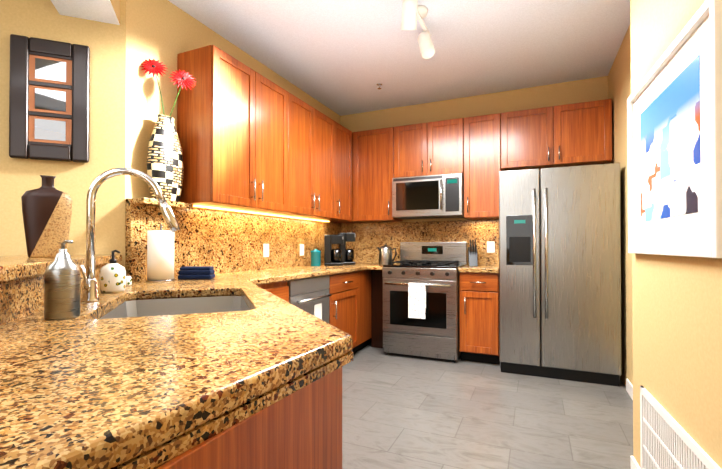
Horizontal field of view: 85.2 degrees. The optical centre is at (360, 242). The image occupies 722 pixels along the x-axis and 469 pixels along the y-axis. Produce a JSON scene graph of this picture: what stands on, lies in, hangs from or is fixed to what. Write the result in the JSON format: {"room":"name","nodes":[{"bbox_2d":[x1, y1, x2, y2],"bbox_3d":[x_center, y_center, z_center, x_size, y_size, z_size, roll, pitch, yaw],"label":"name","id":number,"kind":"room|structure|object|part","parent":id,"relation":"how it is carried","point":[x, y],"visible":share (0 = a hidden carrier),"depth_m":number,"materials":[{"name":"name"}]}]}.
{"room":"kitchen","nodes":[
{"label":"kitchen","id":0,"kind":"room"},
{"bbox_2d":[0,0,125,266],"bbox_3d":[-4.408,-0.259,1.262,6.364,2.780,0.157,0,-1,-21],"label":"wall","id":1,"kind":"structure","parent":0,"point":[103,41],"depth_m":2.25,"materials":[{"name":"paint"}]},
{"bbox_3d":[-1.758,-0.805,2.226,0.370,0.680,0.035,0,-1,-21],"label":"mirror frame","id":2,"kind":"part","parent":1,"relation":"part of","materials":[{"name":"black wood"}]},
{"bbox_3d":[-1.760,-0.805,2.232,0.144,0.454,0.024,0,-1,-21],"label":"glass","id":3,"kind":"part","parent":1,"relation":"part of","materials":[{"name":"grey"}]},
{"bbox_2d":[110,0,119,23],"bbox_3d":[-0.977,-1.492,0.720,0.300,0.325,3.440,0,-1,-21],"label":"header beam","id":4,"kind":"structure","parent":0,"point":[115,5],"depth_m":2.31,"materials":[{"name":"paint"}]},
{"bbox_2d":[51,0,119,24],"bbox_3d":[-0.977,-1.328,0.718,0.300,0.004,3.440,0,-1,-21],"label":"soffit","id":5,"kind":"structure","parent":4,"relation":"attached to","point":[99,10],"depth_m":2.21,"materials":[{"name":"paint"}]},
{"bbox_2d":[125,0,339,231],"bbox_3d":[-0.900,-0.235,3.708,0.120,2.780,2.870,0,-1,24],"label":"wall","id":6,"kind":"structure","parent":0,"point":[165,32],"depth_m":2.55,"materials":[{"name":"paint"}]},
{"bbox_2d":[125,198,339,257],"bbox_3d":[-0.821,-0.003,3.670,0.047,0.494,2.864,0,-1,24],"label":"backsplash","id":7,"kind":"structure","parent":6,"relation":"attached to","point":[202,230],"depth_m":3.08,"materials":[{"name":"beige stone"}]},
{"bbox_2d":[263,244,268,256],"bbox_3d":[-0.862,0.074,3.573,0.006,0.120,0.080,0,-1,24],"label":"electrical outlet","id":8,"kind":"object","parent":7,"relation":"attached to","point":[265,250],"visible":1,"depth_m":3.57,"materials":[{"name":"white plastic"}]},
{"bbox_2d":[300,244,303,255],"bbox_3d":[-0.620,0.079,4.122,0.006,0.120,0.080,0,-1,24],"label":"electrical outlet","id":9,"kind":"object","parent":7,"relation":"attached to","point":[301,249],"visible":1,"depth_m":4.11,"materials":[{"name":"white plastic"}]},
{"bbox_2d":[177,45,292,216],"bbox_3d":[-0.936,-0.781,3.069,0.326,1.040,0.923,0,-1,24],"label":"upper cabinet","id":10,"kind":"object","parent":6,"relation":"attached to","point":[252,141],"depth_m":2.78,"materials":[{"name":"brown wood"}]},
{"bbox_3d":[-0.896,-0.784,2.782,0.020,1.034,0.426,0,-1,24],"label":"door","id":11,"kind":"part","parent":10,"relation":"part of","materials":[{"name":"brown wood"}]},
{"bbox_3d":[-0.800,-0.393,2.923,0.038,0.160,0.012,0,-1,24],"label":"handle","id":12,"kind":"part","parent":10,"relation":"part of","materials":[{"name":"silver metal"}]},
{"bbox_3d":[-0.764,-0.392,3.005,0.038,0.160,0.012,0,-1,24],"label":"handle","id":13,"kind":"part","parent":10,"relation":"part of","materials":[{"name":"silver metal"}]},
{"bbox_3d":[-0.721,-0.780,3.176,0.020,1.034,0.426,0,-1,24],"label":"door","id":14,"kind":"part","parent":10,"relation":"part of","materials":[{"name":"brown wood"}]},
{"bbox_3d":[-0.547,-0.776,3.571,0.020,1.034,0.426,0,-1,24],"label":"door","id":15,"kind":"part","parent":10,"relation":"part of","materials":[{"name":"brown wood"}]},
{"bbox_2d":[281,95,332,220],"bbox_3d":[-0.599,-0.774,3.829,0.326,1.040,0.982,0,-1,24],"label":"upper cabinet","id":16,"kind":"object","parent":6,"relation":"attached to","point":[312,129],"depth_m":3.74,"materials":[{"name":"brown wood"}]},
{"bbox_2d":[325,120,356,222],"bbox_3d":[-0.314,-0.768,4.396,0.390,1.040,0.526,0,-1,24],"label":"upper cabinet","id":17,"kind":"object","parent":6,"relation":"attached to","point":[344,140],"depth_m":4.39,"materials":[{"name":"brown wood"}]},
{"bbox_3d":[-0.373,-0.773,3.965,0.020,1.034,0.426,0,-1,24],"label":"door","id":18,"kind":"part","parent":17,"relation":"part of","materials":[{"name":"brown wood"}]},
{"bbox_3d":[-0.199,-0.769,4.359,0.020,1.034,0.426,0,-1,24],"label":"door","id":19,"kind":"part","parent":17,"relation":"part of","materials":[{"name":"brown wood"}]},
{"bbox_2d":[168,0,629,115],"bbox_3d":[-2.300,-1.690,2.138,7.800,0.100,7.300,0,-1,24],"label":"ceiling","id":20,"kind":"structure","parent":0,"point":[342,57],"depth_m":3.22,"materials":[{"name":"paint"}]},
{"bbox_2d":[417,5,430,36],"bbox_3d":[0.406,-1.609,2.767,0.130,0.049,0.600,0,-1,24],"label":"rail","id":21,"kind":"object","parent":20,"relation":"attached to","point":[422,10],"visible":0.5,"depth_m":2.77,"materials":[{"name":"white metal"}]},
{"bbox_2d":[401,0,434,58],"bbox_3d":[0.401,-1.485,2.748,0.142,0.200,0.560,0,-1,24],"label":"track light","id":22,"kind":"object","parent":21,"relation":"attached to","point":[409,22],"visible":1,"depth_m":2.56,"materials":[{"name":"white metal"}]},
{"bbox_2d":[340,76,607,222],"bbox_3d":[1.122,-0.228,4.448,3.220,2.780,0.120,0,-1,24],"label":"wall","id":23,"kind":"structure","parent":0,"point":[580,91],"depth_m":4.31,"materials":[{"name":"paint"}]},
{"bbox_2d":[353,126,402,222],"bbox_3d":[0.203,-0.767,4.570,0.582,1.040,0.402,0,-1,24],"label":"upper cabinet","id":24,"kind":"object","parent":23,"relation":"attached to","point":[378,150],"depth_m":4.46,"materials":[{"name":"brown wood"}]},
{"bbox_3d":[0.138,-0.768,4.473,0.492,1.034,0.020,0,-1,24],"label":"door","id":25,"kind":"part","parent":24,"relation":"part of","materials":[{"name":"brown wood"}]},
{"bbox_3d":[0.540,-1.002,4.298,0.374,0.569,0.020,0,-1,24],"label":"door","id":26,"kind":"part","parent":24,"relation":"part of","materials":[{"name":"brown wood"}]},
{"bbox_2d":[340,219,498,265],"bbox_3d":[0.636,0.006,4.581,1.933,0.494,0.021,0,-1,24],"label":"backsplash","id":27,"kind":"structure","parent":23,"relation":"attached to","point":[369,236],"depth_m":4.54,"materials":[{"name":"beige stone"}]},
{"bbox_2d":[487,241,494,252],"bbox_3d":[1.398,0.050,4.228,0.080,0.120,0.006,0,-1,24],"label":"electrical outlet","id":28,"kind":"object","parent":27,"relation":"attached to","point":[490,246],"visible":1,"depth_m":4.22,"materials":[{"name":"white plastic"}]},
{"bbox_2d":[401,118,464,176],"bbox_3d":[0.776,-1.001,4.361,0.758,0.575,0.326,0,-1,24],"label":"upper cabinet","id":29,"kind":"object","parent":23,"relation":"attached to","point":[437,147],"depth_m":4.19,"materials":[{"name":"brown wood"}]},
{"bbox_2d":[392,173,463,218],"bbox_3d":[0.751,-0.489,4.301,0.752,0.430,0.446,0,-1,24],"label":"microwave","id":30,"kind":"object","parent":29,"relation":"attached to","point":[429,196],"visible":1,"depth_m":4.14,"materials":[{"name":"grey metal"}]},
{"bbox_3d":[0.831,-0.492,4.052,0.020,0.310,0.055,0,-1,24],"label":"handle","id":31,"kind":"part","parent":30,"relation":"part of","materials":[{"name":"silver metal"}]},
{"bbox_2d":[463,112,508,219],"bbox_3d":[1.290,-0.771,4.131,0.488,1.040,0.326,0,-1,24],"label":"upper cabinet","id":32,"kind":"object","parent":23,"relation":"attached to","point":[486,136],"depth_m":3.98,"materials":[{"name":"brown wood"}]},
{"bbox_3d":[0.887,-1.003,4.144,0.374,0.569,0.020,0,-1,24],"label":"door","id":33,"kind":"part","parent":32,"relation":"part of","materials":[{"name":"brown wood"}]},
{"bbox_3d":[1.228,-0.772,3.991,0.357,1.034,0.020,0,-1,24],"label":"door","id":34,"kind":"part","parent":32,"relation":"part of","materials":[{"name":"brown wood"}]},
{"bbox_2d":[509,99,611,170],"bbox_3d":[1.891,-1.014,3.868,0.947,0.560,0.326,0,-1,24],"label":"upper cabinet","id":35,"kind":"object","parent":23,"relation":"attached to","point":[575,134],"depth_m":3.70,"materials":[{"name":"brown wood"}]},
{"bbox_3d":[1.613,-1.014,3.824,0.469,0.554,0.020,0,-1,24],"label":"door","id":36,"kind":"part","parent":35,"relation":"part of","materials":[{"name":"brown wood"}]},
{"bbox_3d":[2.046,-1.016,3.632,0.469,0.554,0.020,0,-1,24],"label":"door","id":37,"kind":"part","parent":35,"relation":"part of","materials":[{"name":"brown wood"}]},
{"bbox_2d":[342,343,632,468],"bbox_3d":[-2.300,1.189,2.109,7.800,0.100,7.300,0,-1,24],"label":"floor","id":38,"kind":"structure","parent":0,"point":[400,412],"depth_m":2.55,"materials":[{"name":"tile"}]},
{"bbox_2d":[0,268,459,468],"bbox_3d":[-0.933,0.615,1.216,1.989,1.030,2.430,0,-1,24],"label":"base cabinet","id":39,"kind":"object","parent":38,"relation":"on","point":[239,361],"depth_m":0.61,"materials":[{"name":"beige stone"}]},
{"bbox_2d":[0,254,399,397],"bbox_3d":[-1.130,0.078,0.962,2.252,0.040,2.252,0,-1,24],"label":"countertop","id":40,"kind":"structure","parent":39,"relation":"on","point":[139,321],"depth_m":1.20,"materials":[{"name":"beige stone"}]},
{"bbox_2d":[21,175,72,257],"bbox_3d":[-1.325,-0.108,1.660,0.170,0.345,0.068,0,-1,-41],"label":"vase","id":41,"kind":"object","parent":40,"relation":"on","point":[47,209],"visible":0.9,"depth_m":1.64,"materials":[{"name":"brown ceramic"}]},
{"bbox_2d":[44,240,80,319],"bbox_3d":[-0.868,0.106,1.143,0.084,0.226,0.084,0,-1,24],"label":"soap dispenser","id":42,"kind":"object","parent":40,"relation":"on","point":[62,277],"visible":0.98,"depth_m":1.11,"materials":[{"name":"silver metal"}]},
{"bbox_2d":[99,250,125,292],"bbox_3d":[-1.127,0.129,1.783,0.104,0.193,0.104,0,-1,24],"label":"soap pump","id":43,"kind":"object","parent":40,"relation":"on","point":[112,276],"visible":1,"depth_m":1.75,"materials":[{"name":"ceramic"}]},
{"bbox_2d":[126,276,131,285],"bbox_3d":[-1.242,0.203,2.081,0.048,0.050,0.048,0,-1,24],"label":"jar","id":44,"kind":"object","parent":40,"relation":"on","point":[128,280],"visible":0.5,"depth_m":2.07,"materials":[{"name":"ceramic"}]},
{"bbox_2d":[80,167,179,301],"bbox_3d":[-0.895,-0.035,1.532,0.343,0.517,0.102,0,-1,-21],"label":"faucet","id":45,"kind":"object","parent":40,"relation":"on","point":[90,290],"visible":0.98,"depth_m":1.50,"materials":[{"name":"silver metal"}]},
{"bbox_3d":[-1.020,0.131,1.456,0.023,0.100,0.054,0,-1,-21],"label":"lever","id":46,"kind":"part","parent":45,"relation":"part of","materials":[{"name":"silver metal"}]},
{"bbox_2d":[146,224,175,281],"bbox_3d":[-1.201,0.061,2.356,0.160,0.340,0.160,0,-1,24],"label":"paper towel","id":47,"kind":"object","parent":40,"relation":"on","point":[160,255],"visible":0.98,"depth_m":2.30,"materials":[{"name":"white paper"}]},
{"bbox_2d":[140,59,195,201],"bbox_3d":[-1.233,-0.725,2.524,0.255,0.921,0.262,0,-1,24],"label":"vase","id":48,"kind":"object","parent":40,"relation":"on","point":[165,169],"visible":0.96,"depth_m":2.49,"materials":[{"name":"multicoloured"}]},
{"bbox_3d":[-1.292,-0.947,2.513,0.041,0.326,0.060,0,-1,24],"label":"flower stem","id":49,"kind":"part","parent":48,"relation":"part of","materials":[{"name":"green plant"}]},
{"bbox_3d":[-1.200,-0.916,2.540,0.106,0.267,0.035,0,-1,24],"label":"flower stem","id":50,"kind":"part","parent":48,"relation":"part of","materials":[{"name":"green plant"}]},
{"bbox_2d":[100,296,249,318],"bbox_3d":[-0.706,0.364,1.547,0.835,0.199,0.835,0,-1,24],"label":"sink","id":51,"kind":"object","parent":40,"relation":"in","point":[140,306],"depth_m":1.86,"materials":[{"name":"silver metal"}]},
{"bbox_2d":[178,266,214,279],"bbox_3d":[-1.042,0.194,2.492,0.200,0.078,0.110,0,-1,-5],"label":"towel","id":52,"kind":"object","parent":40,"relation":"on","point":[195,272],"visible":0.98,"depth_m":2.44,"materials":[{"name":"blue fabric"}]},
{"bbox_2d":[311,249,320,265],"bbox_3d":[-0.473,0.158,4.100,0.108,0.180,0.108,0,-1,24],"label":"canister","id":53,"kind":"object","parent":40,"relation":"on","point":[315,257],"visible":1,"depth_m":4.06,"materials":[{"name":"teal ceramic"}]},
{"bbox_2d":[324,235,342,265],"bbox_3d":[-0.292,0.085,4.262,0.201,0.330,0.172,0,-1,-2],"label":"coffee maker","id":54,"kind":"object","parent":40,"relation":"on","point":[332,257],"visible":1,"depth_m":4.18,"materials":[{"name":"black plastic"}]},
{"bbox_2d":[338,233,355,264],"bbox_3d":[-0.164,0.072,4.478,0.181,0.360,0.152,0,-1,-11],"label":"coffee maker","id":55,"kind":"object","parent":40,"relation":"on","point":[347,256],"visible":0.9,"depth_m":4.41,"materials":[{"name":"black plastic"}]},
{"bbox_2d":[377,244,396,264],"bbox_3d":[0.289,0.137,4.387,0.236,0.228,0.156,0,-1,24],"label":"kettle","id":56,"kind":"object","parent":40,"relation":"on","point":[385,254],"visible":0.88,"depth_m":4.33,"materials":[{"name":"silver metal"}]},
{"bbox_3d":[-0.270,0.648,0.408,0.012,0.750,1.100,0,-1,24],"label":"panel","id":57,"kind":"part","parent":39,"relation":"part of","materials":[{"name":"brown wood"}]},
{"bbox_3d":[-0.637,0.396,2.638,0.020,0.160,0.510,0,-1,24],"label":"drawer","id":58,"kind":"part","parent":39,"relation":"part of","materials":[{"name":"brown wood"}]},
{"bbox_2d":[287,275,330,322],"bbox_3d":[-0.644,0.718,3.261,0.641,0.866,0.602,0,-1,24],"label":"dishwasher","id":59,"kind":"object","parent":38,"relation":"on","point":[311,295],"visible":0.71,"depth_m":3.16,"materials":[{"name":"grey metal"}]},
{"bbox_3d":[-0.409,0.344,3.162,0.034,0.112,0.598,0,-1,24],"label":"panel","id":60,"kind":"part","parent":59,"relation":"part of","materials":[{"name":"silver metal"}]},
{"bbox_3d":[-0.374,0.449,3.145,0.051,0.022,0.490,0,-1,24],"label":"handle","id":61,"kind":"part","parent":59,"relation":"part of","materials":[{"name":"silver metal"}]},
{"bbox_2d":[382,242,467,362],"bbox_3d":[0.683,0.577,4.136,0.750,1.165,0.732,0,-1,24],"label":"range","id":62,"kind":"object","parent":38,"relation":"on","point":[434,333],"visible":0.96,"depth_m":3.89,"materials":[{"name":"silver metal"}]},
{"bbox_2d":[408,283,425,318],"bbox_3d":[0.545,0.566,3.809,0.170,0.340,0.033,0,-1,24],"label":"towel","id":63,"kind":"object","parent":62,"relation":"hanging from","point":[416,300],"visible":1,"depth_m":3.79,"materials":[{"name":"white fabric"}]},
{"bbox_3d":[0.546,0.411,3.829,0.658,0.024,0.057,0,-1,24],"label":"handle","id":64,"kind":"part","parent":62,"relation":"part of","materials":[{"name":"silver metal"}]},
{"bbox_3d":[0.567,0.992,3.870,0.742,0.160,0.035,0,-1,24],"label":"drawer","id":65,"kind":"part","parent":62,"relation":"part of","materials":[{"name":"silver metal"}]},
{"bbox_3d":[0.566,0.634,3.871,0.742,0.535,0.040,0,-1,24],"label":"door","id":66,"kind":"part","parent":62,"relation":"part of","materials":[{"name":"silver metal"}]},
{"bbox_2d":[383,263,467,268],"bbox_3d":[0.696,0.244,4.170,0.750,0.020,0.665,0,-1,24],"label":"cooktop","id":67,"kind":"object","parent":62,"relation":"in","point":[397,265],"depth_m":3.93,"materials":[{"name":"black metal"}]},
{"bbox_2d":[460,274,499,364],"bbox_3d":[1.232,0.723,3.984,0.361,0.869,0.616,0,-1,24],"label":"base cabinet","id":68,"kind":"object","parent":38,"relation":"on","point":[479,302],"depth_m":3.71,"materials":[{"name":"brown wood"}]},
{"bbox_3d":[0.991,0.603,3.734,0.012,0.160,0.038,0,-1,24],"label":"handle","id":69,"kind":"part","parent":68,"relation":"part of","materials":[{"name":"silver metal"}]},
{"bbox_3d":[1.112,0.377,3.714,0.349,0.160,0.020,0,-1,24],"label":"drawer","id":70,"kind":"part","parent":68,"relation":"part of","materials":[{"name":"brown wood"}]},
{"bbox_3d":[1.112,0.755,3.711,0.349,0.575,0.020,0,-1,24],"label":"door","id":71,"kind":"part","parent":68,"relation":"part of","materials":[{"name":"brown wood"}]},
{"bbox_2d":[460,266,498,289],"bbox_3d":[-0.333,0.262,2.411,1.953,0.061,4.767,0,-1,24],"label":"countertop","id":72,"kind":"structure","parent":68,"relation":"on","point":[468,274],"depth_m":3.73,"materials":[{"name":"beige stone"}]},
{"bbox_3d":[-0.155,0.377,3.729,0.020,0.160,0.612,0,-1,24],"label":"drawer","id":73,"kind":"part","parent":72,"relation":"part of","materials":[{"name":"brown wood"}]},
{"bbox_3d":[-0.155,0.756,3.725,0.020,0.575,0.612,0,-1,24],"label":"door","id":74,"kind":"part","parent":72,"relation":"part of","materials":[{"name":"brown wood"}]},
{"bbox_2d":[468,240,477,265],"bbox_3d":[1.180,0.111,4.145,0.090,0.275,0.197,0,-1,12],"label":"knife block","id":75,"kind":"object","parent":72,"relation":"on","point":[472,256],"visible":1,"depth_m":4.08,"materials":[{"name":"silver plastic"}]},
{"bbox_3d":[1.172,0.041,4.107,0.064,0.135,0.070,0,-1,12],"label":"handle","id":76,"kind":"part","parent":75,"relation":"part of","materials":[{"name":"black plastic"}]},
{"bbox_2d":[499,163,621,386],"bbox_3d":[1.775,0.264,3.596,0.914,1.780,0.842,0,-1,24],"label":"fridge","id":77,"kind":"object","parent":38,"relation":"on","point":[559,272],"visible":1,"depth_m":3.26,"materials":[{"name":"grey metal"}]},
{"bbox_3d":[1.381,0.212,3.427,0.327,1.680,0.069,0,-1,24],"label":"door","id":78,"kind":"part","parent":77,"relation":"part of","materials":[{"name":"silver metal"}]},
{"bbox_3d":[1.506,0.091,3.296,0.114,1.080,0.072,0,-1,24],"label":"handle","id":79,"kind":"part","parent":77,"relation":"part of","materials":[{"name":"silver metal"}]},
{"bbox_3d":[1.801,0.210,3.241,0.575,1.680,0.069,0,-1,24],"label":"door","id":80,"kind":"part","parent":77,"relation":"part of","materials":[{"name":"silver metal"}]},
{"bbox_2d":[608,25,632,385],"bbox_3d":[2.035,-0.244,2.804,0.140,2.780,2.150,0,-1,24],"label":"wall","id":81,"kind":"structure","parent":0,"point":[619,84],"depth_m":3.16,"materials":[{"name":"paint"}]},
{"bbox_2d":[626,378,632,399],"bbox_3d":[1.802,1.098,2.451,0.012,0.090,1.320,0,-1,24],"label":"baseboard","id":82,"kind":"structure","parent":81,"relation":"attached to","point":[629,387],"depth_m":2.94,"materials":[{"name":"white paint"}]},
{"bbox_2d":[630,0,721,468],"bbox_3d":[0.632,-0.275,-0.416,0.616,2.780,4.912,0,-1,24],"label":"wall","id":83,"kind":"structure","parent":0,"point":[677,331],"depth_m":1.43,"materials":[{"name":"paint"}]},
{"bbox_2d":[630,455,640,468],"bbox_3d":[0.476,1.071,-0.316,0.012,0.090,4.800,0,-1,21],"label":"baseboard","id":84,"kind":"structure","parent":83,"relation":"attached to","point":[634,464],"depth_m":1.88,"materials":[{"name":"white paint"}]},
{"bbox_2d":[627,0,721,257],"bbox_3d":[1.147,-0.324,1.486,0.029,0.745,0.869,0,-1,21],"label":"picture frame","id":85,"kind":"object","parent":83,"relation":"attached to","point":[674,124],"visible":1,"depth_m":1.34,"materials":[{"name":"white paint"}]},
{"bbox_2d":[640,55,700,221],"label":"art","id":86,"kind":"object","parent":85,"relation":"attached to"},
{"bbox_2d":[640,386,720,468],"bbox_3d":[1.137,0.840,1.425,0.011,0.385,0.760,0,-1,21],"label":"air vent","id":87,"kind":"object","parent":83,"relation":"in","point":[667,441],"visible":1,"depth_m":1.51,"materials":[{"name":"white metal"}]}
]}

